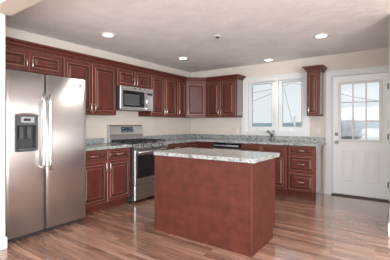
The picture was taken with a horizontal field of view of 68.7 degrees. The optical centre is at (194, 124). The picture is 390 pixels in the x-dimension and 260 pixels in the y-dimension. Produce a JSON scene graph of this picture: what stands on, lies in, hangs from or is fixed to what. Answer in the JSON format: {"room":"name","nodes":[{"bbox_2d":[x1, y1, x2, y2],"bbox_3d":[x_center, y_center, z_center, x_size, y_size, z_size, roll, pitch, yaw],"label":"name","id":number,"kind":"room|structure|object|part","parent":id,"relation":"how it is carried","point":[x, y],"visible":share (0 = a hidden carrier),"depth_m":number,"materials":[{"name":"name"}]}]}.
{"room":"kitchen","nodes":[
{"label":"kitchen","id":0,"kind":"room"},
{"bbox_2d":[0,0,41,237],"bbox_3d":[0.292,0.008,1.233,7.000,2.444,0.185,0,0,35],"label":"wall partition","id":1,"kind":"structure","parent":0,"point":[7,7],"depth_m":2.81,"materials":[{"name":"beige paint"}]},
{"bbox_2d":[0,236,6,249],"bbox_3d":[-1.919,1.175,2.769,0.015,0.110,0.167,0,0,35],"label":"baseboard","id":2,"kind":"structure","parent":1,"relation":"attached to","point":[3,241],"depth_m":2.81,"materials":[{"name":"white paint"}]},
{"bbox_2d":[5,26,190,142],"bbox_3d":[-2.765,0.008,3.102,0.150,2.444,9.350,0,0,35],"label":"wall","id":3,"kind":"structure","parent":0,"point":[96,125],"depth_m":4.99,"materials":[{"name":"beige paint"}]},
{"bbox_2d":[5,46,61,76],"bbox_3d":[-2.135,-0.767,3.545,0.361,0.265,0.865,0,0,35],"label":"upper cabinet","id":4,"kind":"object","parent":3,"relation":"attached to","point":[17,59],"visible":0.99,"depth_m":3.50,"materials":[{"name":"brown wood"}]},
{"bbox_3d":[-2.147,-0.767,3.295,0.024,0.235,0.416,0,0,35],"label":"door","id":5,"kind":"part","parent":4,"relation":"part of","materials":[{"name":"brown wood"}]},
{"bbox_3d":[-1.903,-0.767,3.640,0.024,0.235,0.416,0,0,35],"label":"door","id":6,"kind":"part","parent":4,"relation":"part of","materials":[{"name":"brown wood"}]},
{"bbox_2d":[62,57,115,115],"bbox_3d":[-1.623,-0.521,4.268,0.361,0.758,0.898,0,0,35],"label":"upper cabinet","id":7,"kind":"object","parent":3,"relation":"attached to","point":[100,79],"visible":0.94,"depth_m":4.24,"materials":[{"name":"brown wood"}]},
{"bbox_3d":[-1.640,-0.521,4.011,0.024,0.727,0.433,0,0,35],"label":"door","id":8,"kind":"part","parent":7,"relation":"part of","materials":[{"name":"brown wood"}]},
{"bbox_3d":[-1.386,-0.521,4.370,0.024,0.727,0.433,0,0,35],"label":"door","id":9,"kind":"part","parent":7,"relation":"part of","materials":[{"name":"brown wood"}]},
{"bbox_2d":[86,138,106,143],"bbox_3d":[-1.734,0.273,4.404,0.020,0.090,0.878,0,0,35],"label":"backsplash","id":10,"kind":"structure","parent":3,"relation":"attached to","point":[91,140],"depth_m":4.59,"materials":[{"name":"stone"}]},
{"bbox_2d":[116,68,149,88],"bbox_3d":[-1.141,-0.756,4.949,0.361,0.288,0.761,0,0,35],"label":"upper cabinet","id":11,"kind":"object","parent":3,"relation":"attached to","point":[123,77],"visible":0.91,"depth_m":4.82,"materials":[{"name":"brown wood"}]},
{"bbox_3d":[-1.139,-0.755,4.720,0.024,0.260,0.364,0,0,35],"label":"door","id":12,"kind":"part","parent":11,"relation":"part of","materials":[{"name":"brown wood"}]},
{"bbox_2d":[116,85,152,111],"bbox_3d":[-1.106,-0.425,4.915,0.455,0.386,0.744,0,0,35],"label":"microwave","id":13,"kind":"object","parent":11,"relation":"attached to","point":[128,98],"visible":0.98,"depth_m":4.75,"materials":[{"name":"grey metal"}]},
{"bbox_3d":[-1.030,-0.411,4.753,0.034,0.323,0.564,0,0,35],"label":"door","id":14,"kind":"part","parent":13,"relation":"part of","materials":[{"name":"silver metal"}]},
{"bbox_3d":[-0.815,-0.411,5.057,0.034,0.323,0.175,0,0,35],"label":"control panel","id":15,"kind":"part","parent":13,"relation":"part of","materials":[{"name":"silver metal"}]},
{"bbox_3d":[-0.924,-0.755,5.022,0.024,0.260,0.364,0,0,35],"label":"door","id":16,"kind":"part","parent":11,"relation":"part of","materials":[{"name":"brown wood"}]},
{"bbox_2d":[138,75,176,116],"bbox_3d":[-0.699,-0.521,5.574,0.361,0.758,0.763,0,0,35],"label":"upper cabinet","id":17,"kind":"object","parent":3,"relation":"attached to","point":[164,89],"visible":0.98,"depth_m":5.46,"materials":[{"name":"brown wood"}]},
{"bbox_3d":[-0.696,-0.521,5.344,0.024,0.727,0.366,0,0,35],"label":"door","id":18,"kind":"part","parent":17,"relation":"part of","materials":[{"name":"brown wood"}]},
{"bbox_3d":[-0.481,-0.521,5.647,0.024,0.727,0.366,0,0,35],"label":"door","id":19,"kind":"part","parent":17,"relation":"part of","materials":[{"name":"brown wood"}]},
{"bbox_2d":[172,80,185,117],"bbox_3d":[-0.389,-0.521,6.012,0.361,0.758,0.303,0,0,35],"label":"upper cabinet","id":20,"kind":"object","parent":3,"relation":"attached to","point":[181,85],"visible":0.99,"depth_m":5.92,"materials":[{"name":"brown wood"}]},
{"bbox_3d":[-0.279,-0.521,5.934,0.024,0.727,0.277,0,0,35],"label":"door","id":21,"kind":"part","parent":20,"relation":"part of","materials":[{"name":"brown wood"}]},
{"bbox_2d":[0,193,389,259],"bbox_3d":[0.153,1.280,1.036,7.400,0.100,9.350,0,0,35],"label":"floor","id":22,"kind":"structure","parent":0,"point":[328,227],"depth_m":3.09,"materials":[{"name":"brown wood"}]},
{"bbox_2d":[5,69,85,242],"bbox_3d":[-1.906,0.339,3.421,0.824,1.782,0.912,0,0,35],"label":"refrigerator","id":23,"kind":"object","parent":22,"relation":"on","point":[45,115],"visible":0.98,"depth_m":3.15,"materials":[{"name":"grey metal"}]},
{"bbox_3d":[-1.813,0.308,3.039,0.080,1.720,0.395,0,0,35],"label":"freezer door","id":24,"kind":"part","parent":23,"relation":"part of","materials":[{"name":"silver metal"}]},
{"bbox_3d":[-1.781,-0.101,3.013,0.039,0.032,0.234,0,0,35],"label":"dispenser trim","id":25,"kind":"part","parent":23,"relation":"part of","materials":[{"name":"silver plastic"}]},
{"bbox_3d":[-1.804,-0.043,3.029,0.082,0.116,0.190,0,0,35],"label":"dispenser panel","id":26,"kind":"part","parent":23,"relation":"part of","materials":[{"name":"grey plastic"}]},
{"bbox_3d":[-1.661,0.092,3.123,0.080,0.837,0.029,0,0,35],"label":"handle","id":27,"kind":"part","parent":23,"relation":"part of","materials":[{"name":"silver metal"}]},
{"bbox_3d":[-1.621,0.092,3.180,0.080,0.837,0.029,0,0,35],"label":"handle","id":28,"kind":"part","parent":23,"relation":"part of","materials":[{"name":"silver metal"}]},
{"bbox_3d":[-1.548,0.308,3.413,0.080,1.720,0.511,0,0,35],"label":"fridge door","id":29,"kind":"part","parent":23,"relation":"part of","materials":[{"name":"silver metal"}]},
{"bbox_2d":[86,147,129,213],"bbox_3d":[-1.479,0.794,4.225,0.646,0.872,0.875,0,0,35],"label":"base cabinet","id":30,"kind":"object","parent":22,"relation":"on","point":[107,170],"visible":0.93,"depth_m":4.07,"materials":[{"name":"brown wood"}]},
{"bbox_3d":[-1.378,0.440,3.888,0.024,0.136,0.420,0,0,35],"label":"drawer","id":31,"kind":"part","parent":30,"relation":"part of","materials":[{"name":"brown wood"}]},
{"bbox_3d":[-1.377,0.815,3.889,0.024,0.580,0.422,0,0,35],"label":"door","id":32,"kind":"part","parent":30,"relation":"part of","materials":[{"name":"brown wood"}]},
{"bbox_2d":[86,138,131,150],"bbox_3d":[-1.483,0.292,4.226,0.636,0.128,0.878,0,0,35],"label":"countertop","id":33,"kind":"structure","parent":30,"relation":"on","point":[92,144],"depth_m":4.33,"materials":[{"name":"stone"}]},
{"bbox_3d":[-1.128,0.440,4.241,0.024,0.136,0.420,0,0,35],"label":"drawer","id":34,"kind":"part","parent":30,"relation":"part of","materials":[{"name":"brown wood"}]},
{"bbox_3d":[-1.129,0.815,4.240,0.024,0.580,0.422,0,0,35],"label":"door","id":35,"kind":"part","parent":30,"relation":"part of","materials":[{"name":"brown wood"}]},
{"bbox_2d":[108,125,168,202],"bbox_3d":[-0.948,0.624,4.859,0.727,1.212,0.758,0,0,35],"label":"gas range","id":36,"kind":"object","parent":22,"relation":"on","point":[142,159],"visible":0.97,"depth_m":4.61,"materials":[{"name":"grey metal"}]},
{"bbox_2d":[112,141,158,145],"bbox_3d":[-0.981,0.323,4.882,0.645,0.021,0.758,0,0,35],"label":"cooktop","id":37,"kind":"object","parent":36,"relation":"in","point":[149,143],"depth_m":4.64,"materials":[{"name":"metal"}]},
{"bbox_3d":[-0.728,1.069,4.703,0.052,0.233,0.750,0,0,35],"label":"storage drawer","id":38,"kind":"part","parent":36,"relation":"part of","materials":[{"name":"metal"}]},
{"bbox_3d":[-0.727,0.673,4.702,0.054,0.543,0.750,0,0,35],"label":"oven door","id":39,"kind":"part","parent":36,"relation":"part of","materials":[{"name":"metal"}]},
{"bbox_3d":[-0.719,0.354,4.697,0.074,0.082,0.758,0,0,35],"label":"control panel","id":40,"kind":"part","parent":36,"relation":"part of","materials":[{"name":"metal"}]},
{"bbox_3d":[-0.679,0.440,4.668,0.068,0.028,0.699,0,0,35],"label":"handle","id":41,"kind":"part","parent":36,"relation":"part of","materials":[{"name":"silver metal"}]},
{"bbox_2d":[167,142,187,149],"bbox_3d":[-0.567,0.794,5.513,0.646,0.872,0.733,0,0,35],"label":"base cabinet","id":42,"kind":"object","parent":22,"relation":"on","point":[175,145],"visible":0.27,"depth_m":5.36,"materials":[{"name":"brown wood"}]},
{"bbox_2d":[188,141,213,148],"bbox_3d":[0.040,0.794,6.097,0.962,0.872,0.917,0,0,35],"label":"base cabinet","id":43,"kind":"object","parent":22,"relation":"on","point":[208,145],"visible":0.09,"depth_m":5.80,"materials":[{"name":"brown wood"}]},
{"bbox_3d":[-0.040,0.739,5.778,0.024,0.733,0.280,0,0,35],"label":"door","id":44,"kind":"part","parent":43,"relation":"part of","materials":[{"name":"brown wood"}]},
{"bbox_2d":[143,134,325,145],"bbox_3d":[0.637,0.292,5.223,2.944,0.128,1.648,0,0,35],"label":"countertop","id":45,"kind":"structure","parent":43,"relation":"on","point":[176,138],"depth_m":5.55,"materials":[{"name":"stone"}]},
{"bbox_2d":[266,130,273,140],"bbox_3d":[1.440,0.217,5.469,0.232,0.201,0.073,0,0,-43],"label":"faucet","id":46,"kind":"object","parent":45,"relation":"on","point":[268,131],"visible":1,"depth_m":5.50,"materials":[{"name":"silver metal"}]},
{"bbox_2d":[155,155,274,257],"bbox_3d":[0.222,0.794,3.255,1.227,0.872,0.685,0,0,35],"label":"kitchen island","id":47,"kind":"object","parent":22,"relation":"on","point":[226,205],"visible":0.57,"depth_m":2.90,"materials":[{"name":"brown wood"}]},
{"bbox_2d":[153,148,279,162],"bbox_3d":[0.225,0.337,3.227,1.263,0.038,0.700,0,0,35],"label":"island countertop","id":48,"kind":"structure","parent":47,"relation":"on","point":[198,153],"depth_m":3.03,"materials":[{"name":"stone"}]},
{"bbox_3d":[0.522,0.794,2.634,0.020,0.872,0.018,0,0,35],"label":"corner trim","id":49,"kind":"part","parent":47,"relation":"part of","materials":[{"name":"brown wood"}]},
{"bbox_3d":[0.701,0.794,2.890,0.012,0.872,0.607,0,0,35],"label":"panel","id":50,"kind":"part","parent":47,"relation":"part of","materials":[{"name":"brown wood"}]},
{"bbox_2d":[213,142,240,150],"bbox_3d":[0.759,0.796,5.750,0.600,0.868,0.595,0,0,35],"label":"dishwasher","id":51,"kind":"object","parent":22,"relation":"on","point":[217,145],"visible":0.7,"depth_m":5.51,"materials":[{"name":"grey metal"}]},
{"bbox_3d":[0.608,0.405,5.536,0.596,0.081,0.046,0,0,35],"label":"control panel","id":52,"kind":"part","parent":51,"relation":"part of","materials":[{"name":"black glass"}]},
{"bbox_2d":[241,143,288,194],"bbox_3d":[1.367,0.794,5.322,0.868,0.872,0.646,0,0,35],"label":"base cabinet","id":53,"kind":"object","parent":22,"relation":"on","point":[280,162],"visible":0.32,"depth_m":4.93,"materials":[{"name":"brown wood"}]},
{"bbox_3d":[1.381,0.815,4.972,0.419,0.580,0.024,0,0,35],"label":"door","id":54,"kind":"part","parent":53,"relation":"part of","materials":[{"name":"brown wood"}]},
{"bbox_2d":[287,145,323,199],"bbox_3d":[1.912,0.794,4.936,0.459,0.872,0.646,0,0,35],"label":"base cabinet","id":55,"kind":"object","parent":22,"relation":"on","point":[305,164],"visible":0.99,"depth_m":4.72,"materials":[{"name":"brown wood"}]},
{"bbox_3d":[1.749,0.959,4.711,0.427,0.293,0.024,0,0,35],"label":"drawer","id":56,"kind":"part","parent":55,"relation":"part of","materials":[{"name":"brown wood"}]},
{"bbox_3d":[1.749,0.660,4.711,0.427,0.270,0.024,0,0,35],"label":"drawer","id":57,"kind":"part","parent":55,"relation":"part of","materials":[{"name":"brown wood"}]},
{"bbox_3d":[1.749,0.440,4.711,0.427,0.136,0.024,0,0,35],"label":"drawer","id":58,"kind":"part","parent":55,"relation":"part of","materials":[{"name":"brown wood"}]},
{"bbox_3d":[2.113,0.794,4.829,0.006,0.872,0.586,0,0,35],"label":"panel","id":59,"kind":"part","parent":55,"relation":"part of","materials":[{"name":"white wood"}]},
{"bbox_2d":[5,0,389,72],"bbox_3d":[0.153,-1.264,1.036,7.400,0.100,9.350,0,0,35],"label":"ceiling","id":60,"kind":"structure","parent":0,"point":[159,32],"depth_m":3.58,"materials":[{"name":"paint"}]},
{"bbox_2d":[101,32,114,36],"bbox_3d":[-1.180,-1.206,3.865,0.190,0.014,0.190,0,0,35],"label":"recessed light","id":61,"kind":"object","parent":60,"relation":"in","point":[106,34],"visible":1,"depth_m":3.83,"materials":[{"name":"white plastic"}]},
{"bbox_2d":[314,33,328,37],"bbox_3d":[1.727,-1.206,3.909,0.190,0.014,0.190,0,0,35],"label":"recessed light","id":62,"kind":"object","parent":60,"relation":"in","point":[322,35],"visible":1,"depth_m":3.88,"materials":[{"name":"white"}]},
{"bbox_2d":[191,47,389,186],"bbox_3d":[1.607,0.008,5.642,4.052,2.444,0.150,0,0,35],"label":"wall","id":63,"kind":"structure","parent":0,"point":[375,57],"depth_m":5.34,"materials":[{"name":"beige paint"}]},
{"bbox_2d":[179,82,206,117],"bbox_3d":[-0.018,-0.521,6.309,0.622,0.758,0.633,0,0,35],"label":"upper cabinet","id":64,"kind":"object","parent":63,"relation":"attached to","point":[195,91],"visible":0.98,"depth_m":6.08,"materials":[{"name":"brown wood"}]},
{"bbox_3d":[0.023,-0.521,6.093,0.424,0.727,0.024,0,0,-10],"label":"door","id":65,"kind":"part","parent":64,"relation":"part of","materials":[{"name":"brown wood"}]},
{"bbox_2d":[206,79,242,117],"bbox_3d":[0.611,-0.521,6.031,0.726,0.758,0.361,0,0,35],"label":"upper cabinet","id":66,"kind":"object","parent":63,"relation":"attached to","point":[224,99],"visible":1,"depth_m":5.88,"materials":[{"name":"brown wood"}]},
{"bbox_2d":[5,36,245,81],"bbox_3d":[-0.612,-0.948,4.526,1.105,0.089,4.230,0,0,35],"label":"crown molding","id":67,"kind":"structure","parent":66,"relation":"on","point":[9,41],"depth_m":4.32,"materials":[{"name":"brown wood"}]},
{"bbox_3d":[0.388,-0.521,6.024,0.344,0.727,0.024,0,0,35],"label":"door","id":68,"kind":"part","parent":66,"relation":"part of","materials":[{"name":"brown wood"}]},
{"bbox_3d":[0.674,-0.521,5.822,0.344,0.727,0.024,0,0,35],"label":"door","id":69,"kind":"part","parent":66,"relation":"part of","materials":[{"name":"brown wood"}]},
{"bbox_3d":[0.928,-0.536,5.856,0.006,0.728,0.279,0,0,35],"label":"panel","id":70,"kind":"part","parent":66,"relation":"part of","materials":[{"name":"red wood"}]},
{"bbox_2d":[143,134,325,141],"bbox_3d":[0.637,0.273,5.223,2.944,0.090,1.648,0,0,35],"label":"backsplash","id":71,"kind":"structure","parent":63,"relation":"attached to","point":[251,137],"depth_m":5.82,"materials":[{"name":"stone"}]},
{"bbox_2d":[240,72,310,136],"bbox_3d":[1.574,-0.361,5.644,1.395,1.183,0.186,0,0,35],"label":"window","id":72,"kind":"structure","parent":63,"relation":"in","point":[247,128],"depth_m":5.56,"materials":[{"name":"white plastic"}]},
{"bbox_3d":[1.363,-0.362,5.791,0.566,0.951,0.050,0,0,35],"label":"sash","id":73,"kind":"part","parent":72,"relation":"part of","materials":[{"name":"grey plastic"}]},
{"bbox_3d":[1.840,-0.362,5.453,0.466,0.951,0.050,0,0,35],"label":"sash","id":74,"kind":"part","parent":72,"relation":"part of","materials":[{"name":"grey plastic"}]},
{"bbox_2d":[302,64,326,115],"bbox_3d":[2.092,-0.567,4.978,0.338,0.850,0.368,0,0,35],"label":"upper cabinet","id":75,"kind":"object","parent":63,"relation":"attached to","point":[315,79],"visible":1,"depth_m":4.87,"materials":[{"name":"brown wood"}]},
{"bbox_3d":[2.016,-0.521,4.872,0.190,0.727,0.024,0,0,35],"label":"door","id":76,"kind":"part","parent":75,"relation":"part of","materials":[{"name":"brown wood"}]},
{"bbox_3d":[2.092,-0.948,4.978,0.338,0.089,0.368,0,0,35],"label":"crown","id":77,"kind":"part","parent":75,"relation":"part of","materials":[{"name":"brown wood"}]},
{"bbox_3d":[2.204,-0.536,4.952,0.006,0.728,0.279,0,0,35],"label":"panel","id":78,"kind":"part","parent":75,"relation":"part of","materials":[{"name":"red wood"}]},
{"bbox_2d":[326,65,389,201],"bbox_3d":[2.737,0.150,4.808,0.960,2.160,0.208,0,0,35],"label":"door","id":79,"kind":"structure","parent":63,"relation":"in","point":[355,168],"depth_m":4.78,"materials":[{"name":"white paint"}]},
{"bbox_3d":[2.596,0.705,4.855,0.205,0.520,0.009,0,0,35],"label":"raised panel","id":80,"kind":"part","parent":79,"relation":"part of","materials":[{"name":"white paint"}]},
{"bbox_3d":[2.739,-0.210,4.750,0.644,1.026,0.014,0,0,35],"label":"lite frame","id":81,"kind":"part","parent":79,"relation":"part of","materials":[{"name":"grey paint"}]},
{"bbox_3d":[2.884,0.705,4.651,0.210,0.520,0.009,0,0,35],"label":"raised panel","id":82,"kind":"part","parent":79,"relation":"part of","materials":[{"name":"white paint"}]},
{"bbox_3d":[2.682,0.008,3.776,0.140,2.444,1.655,0,0,35],"label":"wall","id":83,"kind":"structure","parent":0,"visible":0},
{"bbox_2d":[388,208,389,235],"bbox_3d":[2.666,1.163,3.766,0.156,0.135,1.650,0,0,35],"label":"baseboard","id":84,"kind":"structure","parent":83,"relation":"attached to","point":[389,208],"depth_m":3.14,"materials":[{"name":"grey paint"}]},
{"label":"outside","id":85,"kind":"structure","parent":0,"visible":0},
{"bbox_2d":[253,121,388,128],"bbox_3d":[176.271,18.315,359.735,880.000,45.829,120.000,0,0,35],"label":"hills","id":86,"kind":"structure","parent":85,"point":[371,125],"depth_m":333.38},
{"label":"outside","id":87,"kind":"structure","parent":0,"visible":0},
{"bbox_2d":[341,128,388,197],"bbox_3d":[38.001,1.450,43.253,240.000,0.060,102.400,0,0,35],"label":"yard","id":88,"kind":"structure","parent":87,"point":[372,134],"depth_m":36.62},
{"bbox_2d":[293,116,295,125],"bbox_3d":[4.957,0.529,14.206,0.120,1.842,0.130,0,0,35],"label":"post","id":89,"kind":"object","parent":88,"relation":"on","point":[294,117],"visible":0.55,"depth_m":14.19,"materials":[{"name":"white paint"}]},
{"bbox_2d":[341,112,368,138],"bbox_3d":[5.131,0.509,9.824,1.677,1.890,1.428,0,0,-31],"label":"bare shrub","id":90,"kind":"object","parent":88,"relation":"on","point":[346,132],"visible":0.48,"depth_m":9.61,"materials":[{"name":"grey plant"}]}
]}

